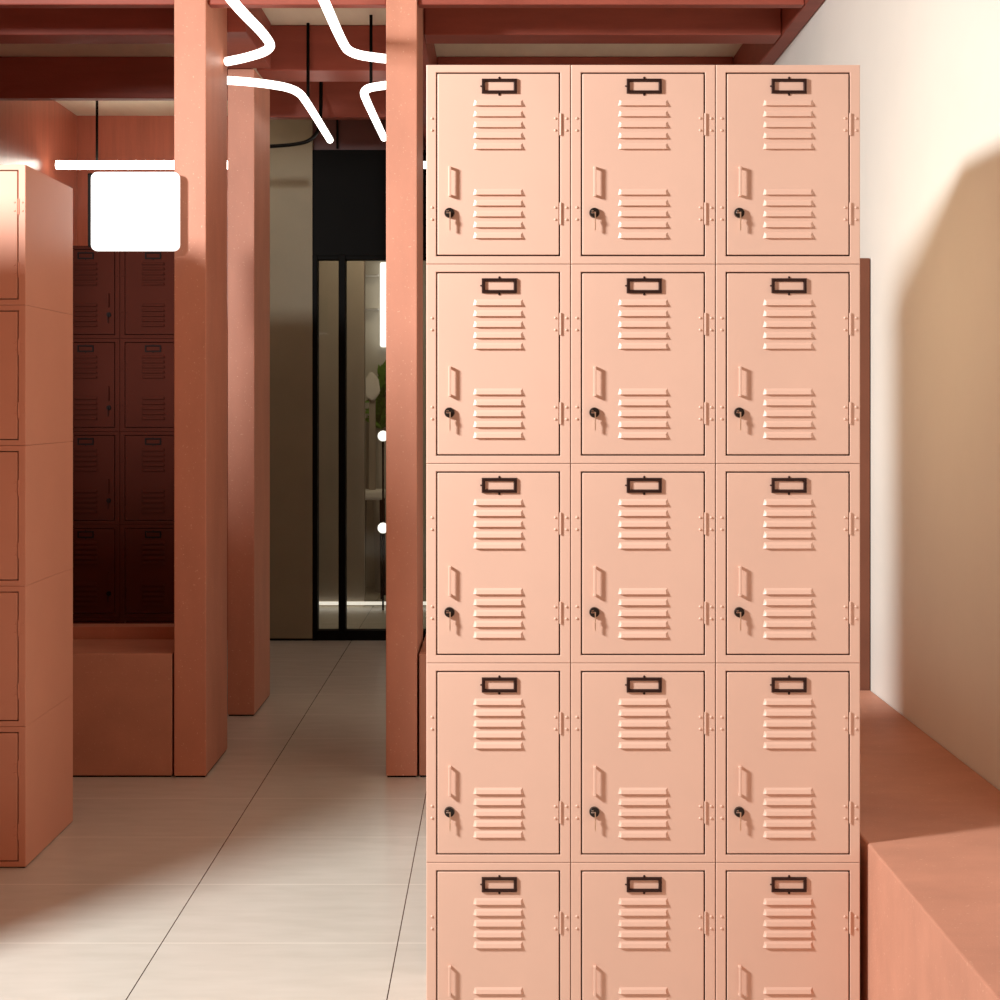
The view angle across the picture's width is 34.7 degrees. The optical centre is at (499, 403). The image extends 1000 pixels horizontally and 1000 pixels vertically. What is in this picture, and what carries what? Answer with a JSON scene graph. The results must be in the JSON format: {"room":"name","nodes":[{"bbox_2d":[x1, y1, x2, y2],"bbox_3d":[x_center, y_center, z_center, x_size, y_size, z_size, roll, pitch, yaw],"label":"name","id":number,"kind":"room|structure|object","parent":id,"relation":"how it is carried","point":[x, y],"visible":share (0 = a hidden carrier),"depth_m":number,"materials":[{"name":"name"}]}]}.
{"room":"changing room","nodes":[
{"label":"changing room","id":0,"kind":"room"},
{"bbox_2d":[0,101,76,245],"bbox_3d":[-2.250,-0.136,6.095,0.120,2.715,4.390,0,0,0],"label":"wall","id":1,"kind":"structure","parent":0,"point":[36,135],"depth_m":7.66,"materials":[{"name":"pink paint"}]},
{"bbox_2d":[0,587,425,999],"bbox_3d":[-0.400,1.252,5.450,7.200,0.060,10.900,0,0,0],"label":"floor","id":2,"kind":"structure","parent":0,"point":[295,868],"depth_m":4.20,"materials":[{"name":"tile"}]},
{"bbox_2d":[0,695,72,867],"bbox_3d":[-1.383,1.036,4.440,0.267,0.372,0.479,0,0,0],"label":"locker","id":3,"kind":"object","parent":2,"relation":"on","point":[36,758],"visible":1,"depth_m":4.29,"materials":[{"name":"pink metal"}]},
{"bbox_2d":[0,568,72,725],"bbox_3d":[-1.383,0.664,4.440,0.267,0.369,0.479,0,0,0],"label":"locker","id":4,"kind":"object","parent":3,"relation":"on","point":[36,618],"visible":1,"depth_m":4.29,"materials":[{"name":"pink metal"}]},
{"bbox_2d":[0,442,72,585],"bbox_3d":[-1.383,0.294,4.440,0.267,0.369,0.479,0,0,0],"label":"locker","id":5,"kind":"object","parent":4,"relation":"on","point":[36,481],"visible":1,"depth_m":4.29,"materials":[{"name":"pink metal"}]},
{"bbox_2d":[0,305,72,444],"bbox_3d":[-1.383,-0.076,4.440,0.267,0.369,0.479,0,0,0],"label":"locker","id":6,"kind":"object","parent":5,"relation":"on","point":[36,344],"visible":1,"depth_m":4.29,"materials":[{"name":"pink metal"}]},
{"bbox_2d":[0,165,72,314],"bbox_3d":[-1.383,-0.446,4.440,0.267,0.369,0.479,0,0,0],"label":"locker","id":7,"kind":"object","parent":6,"relation":"on","point":[36,209],"visible":0.99,"depth_m":4.29,"materials":[{"name":"pink metal"}]},
{"bbox_2d":[73,617,119,623],"bbox_3d":[-1.648,1.036,6.597,0.267,0.372,0.479,0,0,0],"label":"locker","id":8,"kind":"object","parent":2,"relation":"on","point":[76,620],"visible":0.07,"depth_m":6.37,"materials":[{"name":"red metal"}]},
{"bbox_2d":[73,524,119,616],"bbox_3d":[-1.648,0.664,6.597,0.267,0.369,0.479,0,0,0],"label":"locker","id":9,"kind":"object","parent":8,"relation":"on","point":[96,547],"visible":0.59,"depth_m":6.37,"materials":[{"name":"pink metal"}]},
{"bbox_2d":[70,431,120,523],"bbox_3d":[-1.648,0.294,6.597,0.267,0.369,0.479,0,0,0],"label":"locker","id":10,"kind":"object","parent":9,"relation":"on","point":[96,454],"visible":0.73,"depth_m":6.37,"materials":[{"name":"pink metal"}]},
{"bbox_2d":[73,339,119,430],"bbox_3d":[-1.648,-0.076,6.597,0.267,0.369,0.479,0,0,0],"label":"locker","id":11,"kind":"object","parent":10,"relation":"on","point":[96,362],"visible":0.62,"depth_m":6.37,"materials":[{"name":"red metal"}]},
{"bbox_2d":[73,246,119,338],"bbox_3d":[-1.648,-0.446,6.597,0.267,0.369,0.479,0,0,0],"label":"locker","id":12,"kind":"object","parent":11,"relation":"on","point":[96,274],"visible":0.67,"depth_m":6.37,"materials":[{"name":"pink metal"}]},
{"bbox_2d":[73,639,173,776],"bbox_3d":[-1.630,1.020,5.399,1.113,0.405,0.322,0,0,0],"label":"bench","id":13,"kind":"object","parent":2,"relation":"on","point":[123,689],"visible":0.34,"depth_m":5.24,"materials":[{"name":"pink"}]},
{"bbox_2d":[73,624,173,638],"bbox_3d":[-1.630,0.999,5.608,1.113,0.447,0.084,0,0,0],"label":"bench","id":14,"kind":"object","parent":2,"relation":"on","point":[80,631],"visible":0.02,"depth_m":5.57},
{"bbox_2d":[120,617,173,623],"bbox_3d":[-1.379,1.036,6.597,0.267,0.372,0.479,0,0,0],"label":"locker","id":15,"kind":"object","parent":2,"relation":"on","point":[123,620],"visible":0.03,"depth_m":6.37,"materials":[{"name":"red metal"}]},
{"bbox_2d":[120,524,173,616],"bbox_3d":[-1.379,0.664,6.597,0.267,0.369,0.479,0,0,0],"label":"locker","id":16,"kind":"object","parent":15,"relation":"on","point":[146,550],"visible":0.56,"depth_m":6.37,"materials":[{"name":"red metal"}]},
{"bbox_2d":[120,431,173,523],"bbox_3d":[-1.379,0.294,6.597,0.267,0.369,0.479,0,0,0],"label":"locker","id":17,"kind":"object","parent":16,"relation":"on","point":[146,457],"visible":0.58,"depth_m":6.37,"materials":[{"name":"red metal"}]},
{"bbox_2d":[120,339,173,430],"bbox_3d":[-1.379,-0.076,6.597,0.267,0.369,0.479,0,0,0],"label":"locker","id":18,"kind":"object","parent":17,"relation":"on","point":[146,365],"visible":0.52,"depth_m":6.37,"materials":[{"name":"red metal"}]},
{"bbox_2d":[120,251,173,338],"bbox_3d":[-1.379,-0.446,6.597,0.267,0.369,0.479,0,0,0],"label":"locker","id":19,"kind":"object","parent":18,"relation":"on","point":[146,277],"visible":0.53,"depth_m":6.37,"materials":[{"name":"red metal"}]},
{"bbox_2d":[174,0,226,776],"bbox_3d":[-1.014,-0.135,5.439,0.105,2.714,0.409,0,0,0],"label":"column","id":20,"kind":"structure","parent":2,"relation":"on","point":[200,30],"depth_m":5.24,"materials":[{"name":"paint"}]},
{"bbox_2d":[88,172,179,250],"bbox_3d":[-1.190,-0.624,5.212,0.301,0.256,0.044,0,0,0],"label":"lightbox","id":21,"kind":"object","parent":20,"relation":"attached to","point":[128,211],"visible":1,"depth_m":5.19,"materials":[{"name":"white plastic"}]},
{"bbox_2d":[228,69,269,715],"bbox_3d":[-1.014,-0.045,6.478,0.105,2.534,0.425,0,0,0],"label":"column","id":22,"kind":"structure","parent":2,"relation":"on","point":[248,106],"depth_m":6.26,"materials":[{"name":"paint"}]},
{"bbox_2d":[365,360,385,591],"bbox_3d":[-0.783,0.461,10.428,0.294,1.522,0.339,0,0,-14],"label":"potted plant","id":23,"kind":"object","parent":2,"relation":"on","point":[381,371],"visible":0.48,"depth_m":10.37,"materials":[{"name":"green plant"}]},
{"bbox_2d":[365,372,385,598],"bbox_3d":[-0.804,0.510,10.130,0.160,1.424,0.260,0,0,0],"label":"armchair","id":24,"kind":"object","parent":2,"relation":"on","point":[372,386],"visible":0.59,"depth_m":10.07,"materials":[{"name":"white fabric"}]},
{"bbox_2d":[386,0,422,776],"bbox_3d":[-0.322,-0.135,5.439,0.101,2.714,0.409,0,0,0],"label":"column","id":25,"kind":"structure","parent":2,"relation":"on","point":[404,18],"depth_m":5.24,"materials":[{"name":"paint"}]},
{"bbox_2d":[419,635,425,776],"bbox_3d":[0.318,1.020,5.569,1.165,0.405,0.662,0,0,0],"label":"bench","id":26,"kind":"object","parent":2,"relation":"on","point":[422,656],"visible":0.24,"depth_m":5.24,"materials":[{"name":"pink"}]},
{"bbox_2d":[426,862,569,999],"bbox_3d":[-0.003,1.036,3.194,0.267,0.371,0.479,0,0,0],"label":"locker","id":27,"kind":"object","parent":2,"relation":"on","point":[495,930],"visible":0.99,"depth_m":2.97,"materials":[{"name":"pink metal"}]},
{"bbox_2d":[426,663,569,861],"bbox_3d":[-0.003,0.666,3.194,0.267,0.369,0.479,0,0,0],"label":"locker","id":28,"kind":"object","parent":27,"relation":"on","point":[498,734],"visible":1,"depth_m":2.97,"materials":[{"name":"pink metal"}]},
{"bbox_2d":[426,463,569,662],"bbox_3d":[-0.003,0.296,3.194,0.267,0.369,0.479,0,0,0],"label":"locker","id":29,"kind":"object","parent":28,"relation":"on","point":[498,534],"visible":1,"depth_m":2.97,"materials":[{"name":"pink metal"}]},
{"bbox_2d":[426,264,569,462],"bbox_3d":[-0.003,-0.074,3.194,0.267,0.369,0.479,0,0,0],"label":"locker","id":30,"kind":"object","parent":29,"relation":"on","point":[498,335],"visible":1,"depth_m":2.97,"materials":[{"name":"pink metal"}]},
{"bbox_2d":[426,65,569,263],"bbox_3d":[-0.003,-0.444,3.194,0.267,0.369,0.479,0,0,0],"label":"locker","id":31,"kind":"object","parent":30,"relation":"on","point":[498,136],"visible":1,"depth_m":2.97,"materials":[{"name":"pink metal"}]},
{"bbox_2d":[570,858,714,999],"bbox_3d":[0.266,1.036,3.194,0.267,0.371,0.479,0,0,0],"label":"locker","id":32,"kind":"object","parent":2,"relation":"on","point":[639,930],"visible":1,"depth_m":2.97,"materials":[{"name":"pink metal"}]},
{"bbox_2d":[570,660,714,861],"bbox_3d":[0.266,0.666,3.194,0.267,0.369,0.479,0,0,0],"label":"locker","id":33,"kind":"object","parent":32,"relation":"on","point":[642,735],"visible":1,"depth_m":2.97,"materials":[{"name":"pink metal"}]},
{"bbox_2d":[570,463,714,662],"bbox_3d":[0.266,0.296,3.194,0.267,0.369,0.479,0,0,0],"label":"locker","id":34,"kind":"object","parent":33,"relation":"on","point":[642,535],"visible":0.99,"depth_m":2.97,"materials":[{"name":"pink metal"}]},
{"bbox_2d":[570,264,714,462],"bbox_3d":[0.266,-0.074,3.194,0.267,0.369,0.479,0,0,0],"label":"locker","id":35,"kind":"object","parent":34,"relation":"on","point":[642,336],"visible":1,"depth_m":2.97,"materials":[{"name":"pink metal"}]},
{"bbox_2d":[570,65,714,265],"bbox_3d":[0.266,-0.444,3.194,0.267,0.369,0.479,0,0,0],"label":"locker","id":36,"kind":"object","parent":35,"relation":"on","point":[642,137],"visible":0.99,"depth_m":2.97,"materials":[{"name":"pink metal"}]},
{"bbox_2d":[715,861,859,999],"bbox_3d":[0.534,1.036,3.194,0.267,0.371,0.479,0,0,0],"label":"locker","id":37,"kind":"object","parent":2,"relation":"on","point":[784,930],"visible":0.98,"depth_m":2.97,"materials":[{"name":"pink metal"}]},
{"bbox_2d":[715,662,859,861],"bbox_3d":[0.534,0.666,3.194,0.267,0.369,0.479,0,0,0],"label":"locker","id":38,"kind":"object","parent":37,"relation":"on","point":[787,735],"visible":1,"depth_m":2.97,"materials":[{"name":"pink metal"}]},
{"bbox_2d":[714,463,859,662],"bbox_3d":[0.534,0.296,3.194,0.267,0.369,0.479,0,0,0],"label":"locker","id":39,"kind":"object","parent":38,"relation":"on","point":[787,535],"visible":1,"depth_m":2.97,"materials":[{"name":"pink metal"}]},
{"bbox_2d":[715,264,859,462],"bbox_3d":[0.534,-0.074,3.194,0.267,0.369,0.479,0,0,0],"label":"locker","id":40,"kind":"object","parent":39,"relation":"on","point":[787,336],"visible":0.99,"depth_m":2.97,"materials":[{"name":"pink metal"}]},
{"bbox_2d":[715,65,859,264],"bbox_3d":[0.534,-0.444,3.194,0.267,0.369,0.479,0,0,0],"label":"locker","id":41,"kind":"object","parent":40,"relation":"on","point":[787,137],"visible":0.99,"depth_m":2.97,"materials":[{"name":"pink metal"}]},
{"bbox_2d":[858,258,869,689],"bbox_3d":[0.979,0.402,4.591,0.158,1.639,0.038,0,0,0],"label":"end panel","id":42,"kind":"object","parent":2,"relation":"on","point":[864,463],"visible":0.24,"depth_m":4.57,"materials":[{"name":"pink metal"}]},
{"bbox_2d":[860,690,999,999],"bbox_3d":[0.871,1.020,2.433,0.374,0.405,4.267,0,0,0],"label":"bench","id":43,"kind":"object","parent":2,"relation":"on","point":[930,823],"visible":0.46,"depth_m":2.93,"materials":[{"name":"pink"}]},
{"bbox_2d":[77,116,425,639],"bbox_3d":[-1.105,-0.136,8.335,2.410,2.715,0.150,0,0,0],"label":"wall","id":44,"kind":"structure","parent":0,"point":[291,168],"depth_m":8.26,"materials":[{"name":"beige paint"}]},
{"bbox_2d":[270,638,311,639],"bbox_3d":[-1.165,1.216,8.329,0.393,0.012,0.122,0,0,0],"label":"baseboard","id":45,"kind":"structure","parent":44,"relation":"attached to","point":[270,638],"depth_m":8.27,"materials":[{"name":"black metal"}]},
{"bbox_2d":[336,120,337,148],"bbox_3d":[-0.842,-1.407,8.284,0.010,0.172,0.012,0,0,0],"label":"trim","id":46,"kind":"structure","parent":44,"relation":"attached to","point":[336,120],"depth_m":8.28,"materials":[{"name":"black metal"}]},
{"bbox_2d":[312,150,425,640],"bbox_3d":[-0.434,-0.046,8.300,1.069,2.536,0.080,0,0,0],"label":"door","id":47,"kind":"structure","parent":44,"relation":"in","point":[349,186],"depth_m":8.27,"materials":[{"name":"black metal"}]},
{"bbox_2d":[319,261,364,605],"bbox_3d":[-1.510,-0.136,9.710,1.379,2.715,0.100,0,0,0],"label":"wall","id":48,"kind":"structure","parent":0,"point":[328,270],"depth_m":9.66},
{"bbox_2d":[319,602,425,604],"bbox_3d":[-0.350,1.201,9.643,2.500,0.018,0.026,0,0,0],"label":"trim","id":49,"kind":"structure","parent":48,"relation":"attached to","point":[320,603],"depth_m":9.63,"materials":[{"name":"white"}]},
{"bbox_2d":[0,8,741,115],"bbox_3d":[-1.400,-1.533,7.250,9.200,0.080,7.300,0,0,0],"label":"ceiling","id":50,"kind":"structure","parent":0,"point":[276,16],"depth_m":6.76,"materials":[{"name":"paint"}]},
{"bbox_2d":[0,8,173,43],"bbox_3d":[-1.628,-1.403,5.763,1.119,0.179,0.145,0,0,0],"label":"ceiling beam","id":51,"kind":"structure","parent":50,"relation":"attached to","point":[17,25],"depth_m":5.69,"materials":[{"name":"paint"}]},
{"bbox_2d":[0,0,173,7],"bbox_3d":[-1.628,-1.403,5.285,1.119,0.179,0.050,0,0,0],"label":"ceiling beam","id":52,"kind":"structure","parent":50,"relation":"attached to","point":[3,3],"depth_m":5.26,"materials":[{"name":"paint"}]},
{"bbox_2d":[0,57,252,100],"bbox_3d":[-1.628,-1.403,6.900,1.119,0.179,0.060,0,0,0],"label":"ceiling beam","id":53,"kind":"structure","parent":50,"relation":"attached to","point":[21,78],"depth_m":6.87,"materials":[{"name":"paint"}]},
{"bbox_2d":[55,101,227,168],"bbox_3d":[-1.630,-1.312,7.719,1.020,0.360,0.042,0,0,0],"label":"light","id":54,"kind":"object","parent":50,"relation":"hanging from","point":[96,164],"visible":0.58,"depth_m":7.70,"materials":[{"name":"white plastic"}]},
{"bbox_2d":[227,8,270,67],"bbox_3d":[-0.982,-1.403,5.955,0.170,0.179,0.617,0,0,0],"label":"ceiling beam","id":55,"kind":"structure","parent":50,"relation":"attached to","point":[241,38],"depth_m":5.87,"materials":[{"name":"paint"}]},
{"bbox_2d":[224,0,274,65],"bbox_3d":[-0.805,-1.333,4.902,0.189,0.320,1.338,0,0,-5],"label":"light","id":56,"kind":"object","parent":50,"relation":"hanging from","point":[245,15],"visible":1,"depth_m":5.16,"materials":[{"name":"white plastic"}]},
{"bbox_2d":[227,23,332,142],"bbox_3d":[-0.801,-1.333,6.504,0.274,0.320,1.381,0,0,13],"label":"light","id":57,"kind":"object","parent":50,"relation":"hanging from","point":[231,80],"visible":0.79,"depth_m":6.17,"materials":[{"name":"white plastic"}]},
{"bbox_2d":[270,82,322,147],"bbox_3d":[-0.900,-1.319,6.999,0.097,0.501,0.687,0,0,22],"label":"cable","id":58,"kind":"object","parent":50,"relation":"hanging from","point":[315,134],"visible":0.56,"depth_m":7.07,"materials":[{"name":"black metal"}]},
{"bbox_2d":[208,0,385,7],"bbox_3d":[-0.667,-1.403,5.285,0.585,0.179,0.050,0,0,0],"label":"ceiling beam","id":59,"kind":"structure","parent":50,"relation":"attached to","point":[212,3],"depth_m":5.26,"materials":[{"name":"paint"}]},
{"bbox_2d":[257,25,385,81],"bbox_3d":[-0.667,-1.403,6.410,0.584,0.179,0.220,0,0,0],"label":"ceiling beam","id":60,"kind":"structure","parent":50,"relation":"attached to","point":[328,62],"depth_m":6.30,"materials":[{"name":"red paint"}]},
{"bbox_2d":[269,82,385,119],"bbox_3d":[-0.721,-1.403,7.360,0.692,0.179,0.060,0,0,0],"label":"ceiling beam","id":61,"kind":"structure","parent":50,"relation":"attached to","point":[341,100],"depth_m":7.33,"materials":[{"name":"paint"}]},
{"bbox_2d":[318,0,385,62],"bbox_3d":[-0.503,-1.333,4.920,0.170,0.320,1.274,0,0,8],"label":"light","id":62,"kind":"object","parent":50,"relation":"hanging from","point":[326,6],"visible":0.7,"depth_m":5.20,"materials":[{"name":"white plastic"}]},
{"bbox_2d":[360,15,385,140],"bbox_3d":[-0.505,-1.333,6.524,0.162,0.320,1.241,0,0,-7],"label":"light","id":63,"kind":"object","parent":50,"relation":"hanging from","point":[371,86],"visible":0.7,"depth_m":6.14,"materials":[{"name":"white plastic"}]},
{"bbox_2d":[423,8,436,140],"bbox_3d":[-0.322,-1.403,6.951,0.101,0.179,2.610,0,0,0],"label":"ceiling beam","id":64,"kind":"structure","parent":50,"relation":"attached to","point":[429,53],"depth_m":6.39,"materials":[{"name":"paint"}]},
{"bbox_2d":[437,57,732,67],"bbox_3d":[0.366,-1.403,6.900,1.271,0.179,0.060,0,0,0],"label":"ceiling beam","id":65,"kind":"structure","parent":50,"relation":"attached to","point":[570,61],"depth_m":6.87,"materials":[{"name":"red paint"}]},
{"bbox_2d":[424,8,780,43],"bbox_3d":[0.366,-1.403,5.763,1.271,0.179,0.145,0,0,0],"label":"ceiling beam","id":66,"kind":"structure","parent":50,"relation":"attached to","point":[441,25],"depth_m":5.69,"materials":[{"name":"paint"}]},
{"bbox_2d":[418,0,803,7],"bbox_3d":[0.366,-1.403,5.285,1.271,0.179,0.050,0,0,0],"label":"ceiling beam","id":67,"kind":"structure","parent":50,"relation":"attached to","point":[421,3],"depth_m":5.26,"materials":[{"name":"paint"}]},
{"bbox_2d":[733,0,823,64],"bbox_3d":[1.030,-1.403,6.094,0.055,0.179,4.388,0,0,0],"label":"ceiling beam","id":68,"kind":"structure","parent":50,"relation":"attached to","point":[793,20],"depth_m":5.81,"materials":[{"name":"paint"}]},
{"bbox_2d":[365,261,426,586],"bbox_3d":[0.130,-0.136,10.750,2.140,2.715,0.100,0,0,0],"label":"wall","id":69,"kind":"structure","parent":0,"point":[375,354],"depth_m":10.70,"materials":[{"name":"tile"}]},
{"bbox_2d":[365,274,378,276],"bbox_3d":[-0.853,-0.855,10.630,0.089,0.008,0.139,0,0,0],"label":"shelf","id":70,"kind":"object","parent":69,"relation":"attached to","point":[366,275],"visible":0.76,"depth_m":10.59,"materials":[{"name":"white wood"}]},
{"bbox_2d":[378,431,385,522],"bbox_3d":[-0.698,0.691,9.550,0.064,1.063,0.064,0,0,0],"label":"globe lamp","id":71,"kind":"object","parent":69,"relation":"attached to","point":[382,434],"visible":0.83,"depth_m":9.54,"materials":[{"name":"white glass"}]},
{"bbox_2d":[378,523,385,609],"bbox_3d":[-0.695,0.963,9.500,0.064,0.518,0.064,0,0,0],"label":"globe lamp","id":72,"kind":"object","parent":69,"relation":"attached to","point":[382,526],"visible":0.88,"depth_m":9.49,"materials":[{"name":"white glass"}]},
{"bbox_2d":[380,262,385,346],"bbox_3d":[-0.760,-0.659,10.649,0.073,0.563,0.099,0,0,0],"label":"wall lamp","id":73,"kind":"object","parent":69,"relation":"attached to","point":[382,264],"visible":0.54,"depth_m":10.60,"materials":[{"name":"white"}]},
{"bbox_2d":[773,0,999,790],"bbox_3d":[1.120,-0.136,4.745,0.120,2.715,7.090,0,0,0],"label":"wall","id":74,"kind":"structure","parent":0,"point":[930,69],"depth_m":3.90,"materials":[{"name":"beige paint"}]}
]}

